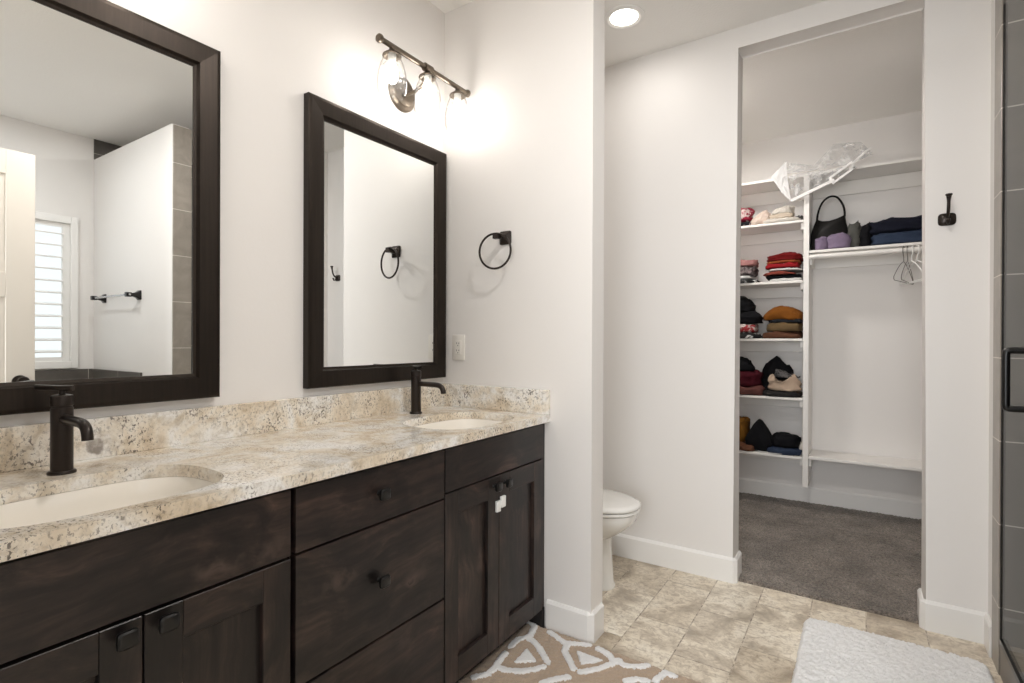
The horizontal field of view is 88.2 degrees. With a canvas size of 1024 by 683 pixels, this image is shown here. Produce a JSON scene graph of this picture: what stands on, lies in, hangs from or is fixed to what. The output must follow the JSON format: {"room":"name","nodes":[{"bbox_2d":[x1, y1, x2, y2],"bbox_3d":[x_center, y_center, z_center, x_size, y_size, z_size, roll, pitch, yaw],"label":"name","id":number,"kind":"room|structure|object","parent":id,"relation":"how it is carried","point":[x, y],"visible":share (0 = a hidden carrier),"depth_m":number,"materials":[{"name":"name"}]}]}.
{"room":"bathroom","nodes":[
{"label":"bathroom","id":0,"kind":"room"},
{"bbox_2d":[0,0,444,426],"bbox_3d":[-0.174,-0.186,2.903,0.120,2.800,4.690,0,0,33],"label":"wall","id":1,"kind":"structure","parent":0,"point":[274,53],"depth_m":1.81,"materials":[{"name":"paint"}]},
{"bbox_2d":[0,0,220,415],"bbox_3d":[-1.121,-0.363,1.328,0.033,1.069,0.754,0,0,33],"label":"wall mirror","id":2,"kind":"object","parent":1,"relation":"attached to","point":[110,114],"visible":0.92,"depth_m":1.40,"materials":[{"name":"black mirror"}]},
{"bbox_2d":[0,383,445,472],"bbox_3d":[-0.834,0.253,1.781,0.020,0.104,1.848,0,0,33],"label":"backsplash","id":3,"kind":"structure","parent":1,"relation":"attached to","point":[27,446],"depth_m":1.59,"materials":[{"name":"stone"}]},
{"bbox_2d":[303,92,446,388],"bbox_3d":[-0.533,-0.363,2.217,0.033,1.067,0.754,0,0,33],"label":"wall mirror","id":4,"kind":"object","parent":1,"relation":"attached to","point":[374,206],"visible":1,"depth_m":2.14,"materials":[{"name":"black mirror"}]},
{"bbox_2d":[324,121,433,366],"bbox_3d":[-0.538,-0.363,2.221,0.010,0.927,0.612,0,0,34],"label":"mirror glass","id":5,"kind":"object","parent":4,"relation":"attached to","point":[379,191],"depth_m":2.18,"materials":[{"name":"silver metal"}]},
{"bbox_2d":[375,33,470,119],"bbox_3d":[-0.399,-1.058,2.242,0.225,0.212,0.556,0,0,33],"label":"vanity light","id":6,"kind":"object","parent":1,"relation":"attached to","point":[401,92],"visible":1,"depth_m":2.24,"materials":[{"name":"silver metal"}]},
{"bbox_2d":[444,0,604,627],"bbox_3d":[0.028,-0.185,2.389,0.783,2.800,0.113,0,0,33],"label":"wall partition","id":7,"kind":"structure","parent":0,"point":[526,160],"depth_m":2.25,"materials":[{"name":"paint"}]},
{"bbox_2d":[452,335,464,359],"bbox_3d":[-0.254,0.028,2.502,0.074,0.120,0.008,0,0,33],"label":"wall outlet","id":8,"kind":"object","parent":7,"relation":"attached to","point":[458,341],"visible":1,"depth_m":2.50,"materials":[{"name":"white plastic"}]},
{"bbox_2d":[455,340,460,354],"bbox_3d":[-0.256,0.028,2.500,0.036,0.068,0.003,0,0,33],"label":"receptacle","id":9,"kind":"object","parent":8,"relation":"attached to","point":[457,342],"depth_m":2.50,"materials":[{"name":"white plastic"}]},
{"bbox_2d":[478,231,511,269],"bbox_3d":[-0.063,-0.404,2.333,0.159,0.177,0.079,0,0,33],"label":"towel ring","id":10,"kind":"object","parent":7,"relation":"attached to","point":[504,236],"visible":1,"depth_m":2.32,"materials":[{"name":"black metal"}]},
{"bbox_2d":[546,599,603,643],"bbox_3d":[0.027,1.153,2.388,0.794,0.125,0.141,0,0,33],"label":"baseboard","id":11,"kind":"structure","parent":7,"relation":"attached to","point":[579,624],"depth_m":2.17,"materials":[{"name":"white paint"}]},
{"bbox_2d":[428,0,921,143],"bbox_3d":[1.308,-1.629,1.923,3.660,0.100,4.690,0,0,33],"label":"ceiling","id":12,"kind":"structure","parent":0,"point":[872,71],"depth_m":2.97,"materials":[{"name":"paint"}]},
{"bbox_2d":[605,4,644,29],"bbox_3d":[0.547,-1.578,2.577,0.200,0.010,0.200,0,0,33],"label":"recessed light","id":13,"kind":"object","parent":12,"relation":"in","point":[625,16],"visible":0.97,"depth_m":2.56,"materials":[{"name":"white glass"}]},
{"bbox_2d":[544,492,1002,682],"bbox_3d":[0.609,1.252,0.888,3.660,0.098,6.954,0,0,33],"label":"floor","id":14,"kind":"structure","parent":0,"point":[698,628],"depth_m":2.51,"materials":[{"name":"tile"}]},
{"bbox_2d":[0,489,290,682],"bbox_3d":[-0.912,0.776,1.126,0.593,0.877,0.623,0,0,33],"label":"vanity cabinet","id":15,"kind":"object","parent":14,"relation":"on","point":[202,596],"visible":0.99,"depth_m":1.01,"materials":[{"name":"brown wood"}]},
{"bbox_2d":[0,383,549,562],"bbox_3d":[-0.595,0.270,1.623,0.593,0.134,1.848,0,0,33],"label":"countertop","id":16,"kind":"structure","parent":15,"relation":"on","point":[249,450],"depth_m":1.46,"materials":[{"name":"stone"}]},
{"bbox_2d":[34,385,93,475],"bbox_3d":[-1.001,0.203,1.204,0.222,0.205,0.056,0,0,27],"label":"faucet","id":17,"kind":"object","parent":16,"relation":"on","point":[63,421],"visible":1,"depth_m":1.21,"materials":[{"name":"black metal"}]},
{"bbox_2d":[0,477,213,528],"bbox_3d":[-0.855,0.410,1.087,0.360,0.146,0.475,0,0,33],"label":"sink","id":18,"kind":"object","parent":16,"relation":"in","point":[91,500],"visible":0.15,"depth_m":1.22,"materials":[{"name":"white ceramic"}]},
{"bbox_2d":[409,365,445,413],"bbox_3d":[-0.353,0.204,2.212,0.191,0.205,0.057,0,0,33],"label":"faucet","id":19,"kind":"object","parent":16,"relation":"on","point":[416,383],"visible":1,"depth_m":2.23,"materials":[{"name":"black metal"}]},
{"bbox_2d":[413,419,502,429],"bbox_3d":[-0.204,0.410,2.071,0.360,0.146,0.475,0,0,33],"label":"sink","id":20,"kind":"object","parent":16,"relation":"in","point":[455,424],"visible":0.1,"depth_m":2.27,"materials":[{"name":"white ceramic"}]},
{"bbox_2d":[286,450,443,682],"bbox_3d":[-0.587,0.776,1.618,0.593,0.877,0.538,0,0,33],"label":"vanity cabinet","id":21,"kind":"object","parent":14,"relation":"on","point":[366,557],"visible":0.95,"depth_m":1.44,"materials":[{"name":"brown wood"}]},
{"bbox_2d":[441,423,544,682],"bbox_3d":[-0.258,0.776,2.115,0.593,0.877,0.654,0,0,33],"label":"vanity cabinet","id":22,"kind":"object","parent":14,"relation":"on","point":[494,562],"visible":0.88,"depth_m":1.90,"materials":[{"name":"brown wood"}]},
{"bbox_2d":[495,495,505,512],"bbox_3d":[-0.042,0.598,1.947,0.011,0.052,0.057,0,0,33],"label":"child latch","id":23,"kind":"object","parent":22,"relation":"attached to","point":[501,503],"visible":1,"depth_m":1.94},
{"bbox_2d":[457,621,700,682],"bbox_3d":[0.222,1.206,1.827,0.759,0.021,0.581,0,0,33],"label":"bath mat","id":24,"kind":"object","parent":14,"relation":"on","point":[534,653],"visible":1,"depth_m":1.96,"materials":[{"name":"beige fabric"}]},
{"bbox_2d":[602,489,640,590],"bbox_3d":[0.279,0.848,2.753,0.793,0.735,0.450,0,0,33],"label":"toilet","id":25,"kind":"object","parent":14,"relation":"on","point":[620,510],"visible":0.21,"depth_m":2.55,"materials":[{"name":"white ceramic"}]},
{"bbox_2d":[791,618,994,682],"bbox_3d":[1.287,1.206,1.774,0.608,0.029,0.903,0,0,33],"label":"bath rug","id":26,"kind":"object","parent":14,"relation":"on","point":[828,652],"visible":1,"depth_m":1.98,"materials":[{"name":"white fabric"}]},
{"bbox_2d":[603,0,990,612],"bbox_3d":[1.079,-0.181,2.768,2.119,2.800,0.120,0,0,33],"label":"wall","id":27,"kind":"structure","parent":0,"point":[673,115],"depth_m":2.71,"materials":[{"name":"paint"}]},
{"bbox_2d":[611,533,741,583],"bbox_3d":[0.675,1.154,3.026,1.171,0.125,0.134,0,0,33],"label":"baseboard","id":28,"kind":"structure","parent":27,"relation":"attached to","point":[701,563],"depth_m":2.80,"materials":[{"name":"white paint"}]},
{"bbox_2d":[938,193,955,225],"bbox_3d":[1.797,-0.543,2.176,0.060,0.121,0.076,0,0,33],"label":"robe hook","id":29,"kind":"object","parent":27,"relation":"attached to","point":[946,219],"visible":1,"depth_m":2.19,"materials":[{"name":"black metal"}]},
{"bbox_2d":[917,588,991,657],"bbox_3d":[1.832,1.160,2.196,0.114,0.125,0.311,0,0,-26],"label":"baseboard","id":30,"kind":"structure","parent":27,"relation":"attached to","point":[937,617],"depth_m":2.18,"materials":[{"name":"white paint"}]},
{"bbox_2d":[739,111,921,501],"bbox_3d":[2.229,-0.180,4.053,2.860,2.800,0.120,0,0,33],"label":"wall","id":31,"kind":"structure","parent":0,"point":[867,326],"depth_m":3.81,"materials":[{"name":"paint"}]},
{"bbox_2d":[739,157,921,487],"bbox_3d":[2.301,-0.075,3.750,2.155,2.213,0.304,0,0,33],"label":"closet shelving","id":32,"kind":"object","parent":31,"relation":"attached to","point":[904,173],"visible":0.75,"depth_m":3.78,"materials":[{"name":"white wood"}]},
{"bbox_2d":[741,222,750,225],"bbox_3d":[1.760,-0.886,4.068,0.214,0.041,0.225,0,0,33],"label":"patterned shirt","id":33,"kind":"object","parent":32,"relation":"on","point":[742,223],"visible":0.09,"depth_m":3.96,"materials":[{"name":"fabric"}]},
{"bbox_2d":[741,208,754,221],"bbox_3d":[1.761,-0.967,4.071,0.195,0.133,0.220,0,0,33],"label":"patterned shirt","id":34,"kind":"object","parent":33,"relation":"on","point":[747,214],"visible":0.36,"depth_m":3.97,"materials":[{"name":"red fabric"}]},
{"bbox_2d":[739,441,755,450],"bbox_3d":[1.769,0.776,4.049,0.223,0.083,0.230,0,0,33],"label":"shirt","id":35,"kind":"object","parent":32,"relation":"on","point":[743,446],"visible":0.33,"depth_m":3.95,"materials":[{"name":"brown fabric"}]},
{"bbox_2d":[739,416,749,441],"bbox_3d":[1.749,0.665,4.100,0.176,0.204,0.202,0,0,33],"label":"sweater","id":36,"kind":"object","parent":35,"relation":"on","point":[744,422],"visible":0.35,"depth_m":4.00,"materials":[{"name":"fabric"}]},
{"bbox_2d":[740,279,760,282],"bbox_3d":[1.768,-0.456,4.051,0.241,0.036,0.244,0,0,33],"label":"shirt","id":37,"kind":"object","parent":32,"relation":"on","point":[741,280],"visible":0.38,"depth_m":3.93,"materials":[{"name":"grey fabric"}]},
{"bbox_2d":[740,275,754,279],"bbox_3d":[1.757,-0.487,4.071,0.207,0.040,0.232,0,0,33],"label":"shirt","id":38,"kind":"object","parent":37,"relation":"on","point":[746,277],"visible":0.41,"depth_m":3.96,"materials":[{"name":"white fabric"}]},
{"bbox_2d":[740,266,758,276],"bbox_3d":[1.776,-0.540,4.060,0.217,0.081,0.218,0,0,33],"label":"shirt","id":39,"kind":"object","parent":38,"relation":"on","point":[744,270],"visible":0.42,"depth_m":3.96,"materials":[{"name":"fabric"}]},
{"bbox_2d":[740,260,758,267],"bbox_3d":[1.774,-0.594,4.059,0.222,0.057,0.221,0,0,33],"label":"shirt","id":40,"kind":"object","parent":39,"relation":"on","point":[743,262],"visible":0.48,"depth_m":3.95,"materials":[{"name":"pink fabric"}]},
{"bbox_2d":[740,332,762,338],"bbox_3d":[1.787,-0.052,4.041,0.264,0.058,0.237,0,0,33],"label":"shirt","id":41,"kind":"object","parent":32,"relation":"on","point":[749,335],"visible":0.44,"depth_m":3.93,"materials":[{"name":"fabric"}]},
{"bbox_2d":[740,323,758,332],"bbox_3d":[1.764,-0.104,4.047,0.227,0.074,0.225,0,0,33],"label":"shirt","id":42,"kind":"object","parent":41,"relation":"on","point":[752,327],"visible":0.54,"depth_m":3.94,"materials":[{"name":"red fabric"}]},
{"bbox_2d":[740,311,763,323],"bbox_3d":[1.782,-0.185,4.056,0.275,0.092,0.231,0,0,33],"label":"shirt","id":43,"kind":"object","parent":42,"relation":"on","point":[749,317],"visible":0.66,"depth_m":3.94,"materials":[{"name":"black fabric"}]},
{"bbox_2d":[740,296,755,312],"bbox_3d":[1.779,-0.286,4.068,0.180,0.141,0.199,0,0,33],"label":"black top","id":44,"kind":"object","parent":43,"relation":"on","point":[746,305],"visible":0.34,"depth_m":3.99,"materials":[{"name":"black fabric"}]},
{"bbox_2d":[740,385,765,394],"bbox_3d":[1.783,0.356,4.045,0.284,0.087,0.236,0,0,33],"label":"sweater","id":45,"kind":"object","parent":32,"relation":"on","point":[756,390],"visible":0.53,"depth_m":3.92,"materials":[{"name":"fabric"}]},
{"bbox_2d":[740,369,763,386],"bbox_3d":[1.782,0.270,4.058,0.270,0.144,0.235,0,0,33],"label":"sweater","id":46,"kind":"object","parent":45,"relation":"on","point":[747,378],"visible":0.48,"depth_m":3.95,"materials":[{"name":"red fabric"}]},
{"bbox_2d":[740,356,755,370],"bbox_3d":[1.761,0.163,4.082,0.224,0.122,0.208,0,0,33],"label":"black top","id":47,"kind":"object","parent":46,"relation":"on","point":[746,364],"visible":0.55,"depth_m":3.98,"materials":[{"name":"black fabric"}]},
{"bbox_2d":[745,419,772,450],"bbox_3d":[1.887,0.705,4.009,0.195,0.224,0.211,0,0,33],"label":"sweater","id":48,"kind":"object","parent":32,"relation":"on","point":[759,436],"visible":0.9,"depth_m":3.93,"materials":[{"name":"black fabric"}]},
{"bbox_2d":[750,210,770,224],"bbox_3d":[1.868,-0.923,3.962,0.148,0.116,0.161,0,0,33],"label":"shirt","id":49,"kind":"object","parent":32,"relation":"on","point":[760,218],"visible":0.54,"depth_m":3.90,"materials":[{"name":"beige fabric"}]},
{"bbox_2d":[763,217,800,223],"bbox_3d":[1.999,-0.884,3.913,0.273,0.041,0.243,0,0,33],"label":"shirt","id":50,"kind":"object","parent":32,"relation":"on","point":[774,220],"visible":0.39,"depth_m":3.81,"materials":[{"name":"beige fabric"}]},
{"bbox_2d":[769,212,794,218],"bbox_3d":[2.003,-0.921,3.935,0.193,0.048,0.220,0,0,33],"label":"sweater","id":51,"kind":"object","parent":50,"relation":"on","point":[787,214],"visible":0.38,"depth_m":3.84,"materials":[{"name":"beige fabric"}]},
{"bbox_2d":[772,205,794,214],"bbox_3d":[2.017,-0.968,3.925,0.158,0.067,0.200,0,0,33],"label":"sweater","id":52,"kind":"object","parent":51,"relation":"on","point":[784,209],"visible":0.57,"depth_m":3.85,"materials":[{"name":"beige fabric"}]},
{"bbox_2d":[762,331,802,338],"bbox_3d":[2.003,-0.054,3.913,0.264,0.064,0.254,0,0,33],"label":"sweater","id":53,"kind":"object","parent":32,"relation":"on","point":[776,334],"visible":0.96,"depth_m":3.83,"materials":[{"name":"brown fabric"}]},
{"bbox_2d":[766,322,802,331],"bbox_3d":[2.021,-0.108,3.907,0.239,0.072,0.248,0,0,33],"label":"sweater","id":54,"kind":"object","parent":53,"relation":"on","point":[783,326],"visible":0.81,"depth_m":3.81,"materials":[{"name":"beige fabric"}]},
{"bbox_2d":[769,319,802,322],"bbox_3d":[2.033,-0.154,3.915,0.224,0.034,0.234,0,0,33],"label":"sweater","id":55,"kind":"object","parent":54,"relation":"on","point":[775,320],"visible":0.66,"depth_m":3.82,"materials":[{"name":"fabric"}]},
{"bbox_2d":[763,306,802,320],"bbox_3d":[2.019,-0.211,3.924,0.272,0.108,0.248,0,0,33],"label":"sweater","id":56,"kind":"object","parent":55,"relation":"on","point":[779,312],"visible":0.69,"depth_m":3.83,"materials":[{"name":"orange fabric"}]},
{"bbox_2d":[763,389,802,397],"bbox_3d":[2.006,0.379,3.919,0.263,0.044,0.263,0,0,33],"label":"trousers","id":57,"kind":"object","parent":32,"relation":"on","point":[768,392],"visible":0.88,"depth_m":3.82,"materials":[{"name":"black fabric"}]},
{"bbox_2d":[762,356,793,388],"bbox_3d":[2.012,0.233,3.993,0.257,0.251,0.126,0,0,33],"label":"sweater","id":58,"kind":"object","parent":57,"relation":"on","point":[776,362],"visible":0.41,"depth_m":3.97,"materials":[{"name":"black fabric"}]},
{"bbox_2d":[768,374,801,391],"bbox_3d":[1.994,0.296,3.861,0.225,0.125,0.115,0,0,33],"label":"shirt","id":59,"kind":"object","parent":57,"relation":"on","point":[792,383],"visible":1,"depth_m":3.81,"materials":[{"name":"beige fabric"}]},
{"bbox_2d":[774,369,799,377],"bbox_3d":[2.011,0.232,3.856,0.170,0.062,0.104,0,0,33],"label":"shirt","id":60,"kind":"object","parent":59,"relation":"on","point":[782,373],"visible":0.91,"depth_m":3.85,"materials":[{"name":"grey fabric"}]},
{"bbox_2d":[767,445,801,455],"bbox_3d":[2.014,0.792,3.907,0.242,0.053,0.253,0,0,33],"label":"jeans","id":61,"kind":"object","parent":32,"relation":"on","point":[780,450],"visible":0.63,"depth_m":3.81,"materials":[{"name":"fabric"}]},
{"bbox_2d":[771,432,800,447],"bbox_3d":[2.030,0.723,3.912,0.196,0.097,0.227,0,0,33],"label":"sweater","id":62,"kind":"object","parent":61,"relation":"on","point":[779,439],"visible":1,"depth_m":3.83,"materials":[{"name":"black fabric"}]},
{"bbox_2d":[770,277,802,281],"bbox_3d":[2.026,-0.449,3.904,0.220,0.026,0.236,0,0,33],"label":"shirt","id":63,"kind":"object","parent":32,"relation":"on","point":[794,278],"visible":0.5,"depth_m":3.80,"materials":[{"name":"white fabric"}]},
{"bbox_2d":[766,274,801,280],"bbox_3d":[2.019,-0.477,3.919,0.239,0.032,0.228,0,0,33],"label":"shirt","id":64,"kind":"object","parent":63,"relation":"on","point":[768,278],"visible":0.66,"depth_m":3.83,"materials":[{"name":"black fabric"}]},
{"bbox_2d":[763,271,795,276],"bbox_3d":[1.998,-0.503,3.922,0.225,0.029,0.242,0,0,33],"label":"shirt","id":65,"kind":"object","parent":64,"relation":"on","point":[774,273],"visible":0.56,"depth_m":3.83,"materials":[{"name":"fabric"}]},
{"bbox_2d":[769,267,802,272],"bbox_3d":[2.037,-0.528,3.911,0.227,0.024,0.235,0,0,33],"label":"shirt","id":66,"kind":"object","parent":65,"relation":"on","point":[795,270],"visible":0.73,"depth_m":3.84,"materials":[{"name":"white fabric"}]},
{"bbox_2d":[765,262,800,269],"bbox_3d":[2.011,-0.557,3.917,0.229,0.043,0.236,0,0,33],"label":"shirt","id":67,"kind":"object","parent":66,"relation":"on","point":[789,264],"visible":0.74,"depth_m":3.83,"materials":[{"name":"red fabric"}]},
{"bbox_2d":[766,259,801,264],"bbox_3d":[2.016,-0.582,3.916,0.231,0.022,0.235,0,0,33],"label":"shirt","id":68,"kind":"object","parent":67,"relation":"on","point":[791,260],"visible":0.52,"depth_m":3.82,"materials":[{"name":"orange fabric"}]},
{"bbox_2d":[767,252,802,261],"bbox_3d":[2.028,-0.623,3.920,0.242,0.069,0.234,0,0,33],"label":"sweater","id":69,"kind":"object","parent":68,"relation":"on","point":[785,255],"visible":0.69,"depth_m":3.83,"materials":[{"name":"red fabric"}]},
{"bbox_2d":[771,147,871,201],"bbox_3d":[2.152,-1.183,3.688,0.615,0.393,0.119,0,0,33],"label":"plastic bag","id":70,"kind":"object","parent":32,"relation":"on","point":[779,177],"visible":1,"depth_m":3.73,"materials":[{"name":"white plastic"}]},
{"bbox_2d":[815,237,827,249],"bbox_3d":[2.176,-0.687,3.708,0.088,0.094,0.089,0,0,33],"label":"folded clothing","id":71,"kind":"object","parent":32,"relation":"on","point":[821,243],"visible":0.81,"depth_m":3.68,"materials":[{"name":"purple fabric"}]},
{"bbox_2d":[810,195,847,249],"bbox_3d":[2.251,-0.838,3.743,0.244,0.390,0.097,0,0,33],"label":"handbag","id":72,"kind":"object","parent":32,"relation":"on","point":[839,225],"visible":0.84,"depth_m":3.72,"materials":[{"name":"black leather"}]},
{"bbox_2d":[827,232,850,248],"bbox_3d":[2.264,-0.695,3.659,0.153,0.111,0.108,0,0,33],"label":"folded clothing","id":73,"kind":"object","parent":32,"relation":"on","point":[839,240],"visible":0.8,"depth_m":3.62,"materials":[{"name":"purple fabric"}]},
{"bbox_2d":[847,221,861,246],"bbox_3d":[2.375,-0.741,3.668,0.093,0.204,0.158,0,0,33],"label":"knit hat","id":74,"kind":"object","parent":32,"relation":"on","point":[854,229],"visible":0.55,"depth_m":3.61,"materials":[{"name":"grey fabric"}]},
{"bbox_2d":[859,222,872,246],"bbox_3d":[2.431,-0.732,3.644,0.098,0.185,0.161,0,0,33],"label":"bundle","id":75,"kind":"object","parent":32,"relation":"on","point":[865,235],"visible":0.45,"depth_m":3.58,"materials":[{"name":"black fabric"}]},
{"bbox_2d":[870,229,921,245],"bbox_3d":[2.619,-0.686,3.515,0.401,0.095,0.242,0,0,33],"label":"jeans","id":76,"kind":"object","parent":32,"relation":"on","point":[915,235],"visible":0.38,"depth_m":3.45,"materials":[{"name":"fabric"}]},
{"bbox_2d":[869,215,921,236],"bbox_3d":[2.616,-0.775,3.526,0.400,0.108,0.232,0,0,33],"label":"trousers","id":77,"kind":"object","parent":76,"relation":"on","point":[892,224],"visible":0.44,"depth_m":3.47,"materials":[{"name":"blue fabric"}]},
{"bbox_2d":[893,246,912,284],"bbox_3d":[2.543,-0.500,3.428,0.422,0.236,0.005,0,0,-39],"label":"clothes hanger","id":78,"kind":"object","parent":32,"relation":"hanging from","point":[903,246],"visible":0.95,"depth_m":3.42,"materials":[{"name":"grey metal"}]},
{"bbox_2d":[901,246,913,284],"bbox_3d":[2.560,-0.500,3.417,0.422,0.236,0.005,0,0,-45],"label":"clothes hanger","id":79,"kind":"object","parent":32,"relation":"hanging from","point":[907,246],"visible":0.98,"depth_m":3.41,"materials":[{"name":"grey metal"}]},
{"bbox_2d":[899,245,921,285],"bbox_3d":[2.576,-0.500,3.406,0.008,0.240,0.426,0,0,19],"label":"clothes hanger","id":80,"kind":"object","parent":32,"relation":"hanging from","point":[900,284],"visible":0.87,"depth_m":3.40,"materials":[{"name":"white plastic"}]},
{"bbox_2d":[901,245,921,284],"bbox_3d":[2.601,-0.500,3.389,0.009,0.240,0.426,0,0,13],"label":"clothes hanger","id":81,"kind":"object","parent":32,"relation":"hanging from","point":[916,245],"visible":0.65,"depth_m":3.40,"materials":[{"name":"white plastic"}]},
{"bbox_2d":[739,478,921,518],"bbox_3d":[2.375,1.159,3.876,2.170,0.125,0.014,0,0,33],"label":"baseboard","id":82,"kind":"structure","parent":31,"relation":"attached to","point":[883,505],"depth_m":3.87,"materials":[{"name":"white paint"}]},
{"bbox_2d":[988,0,994,619],"bbox_3d":[2.491,-0.174,1.694,1.421,2.800,0.354,0,0,33],"label":"wall","id":83,"kind":"structure","parent":0,"point":[992,1],"depth_m":2.10,"materials":[{"name":"paint"}]},
{"bbox_2d":[992,0,1003,673],"bbox_3d":[1.825,-0.117,1.983,0.008,2.680,0.122,0,0,33],"label":"trim","id":84,"kind":"structure","parent":83,"relation":"attached to","point":[998,123],"depth_m":1.97,"materials":[{"name":"metal"}]},
{"bbox_2d":[1000,646,1023,682],"bbox_3d":[1.613,1.164,1.559,0.124,0.118,0.820,0,0,33],"label":"shower curb","id":85,"kind":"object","parent":83,"relation":"attached to","point":[1006,674],"depth_m":1.86,"materials":[{"name":"grey tile"}]},
{"bbox_2d":[999,0,1023,682],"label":"shower door","id":86,"kind":"structure","parent":85,"relation":"on","point":[1018,674],"depth_m":1.92,"materials":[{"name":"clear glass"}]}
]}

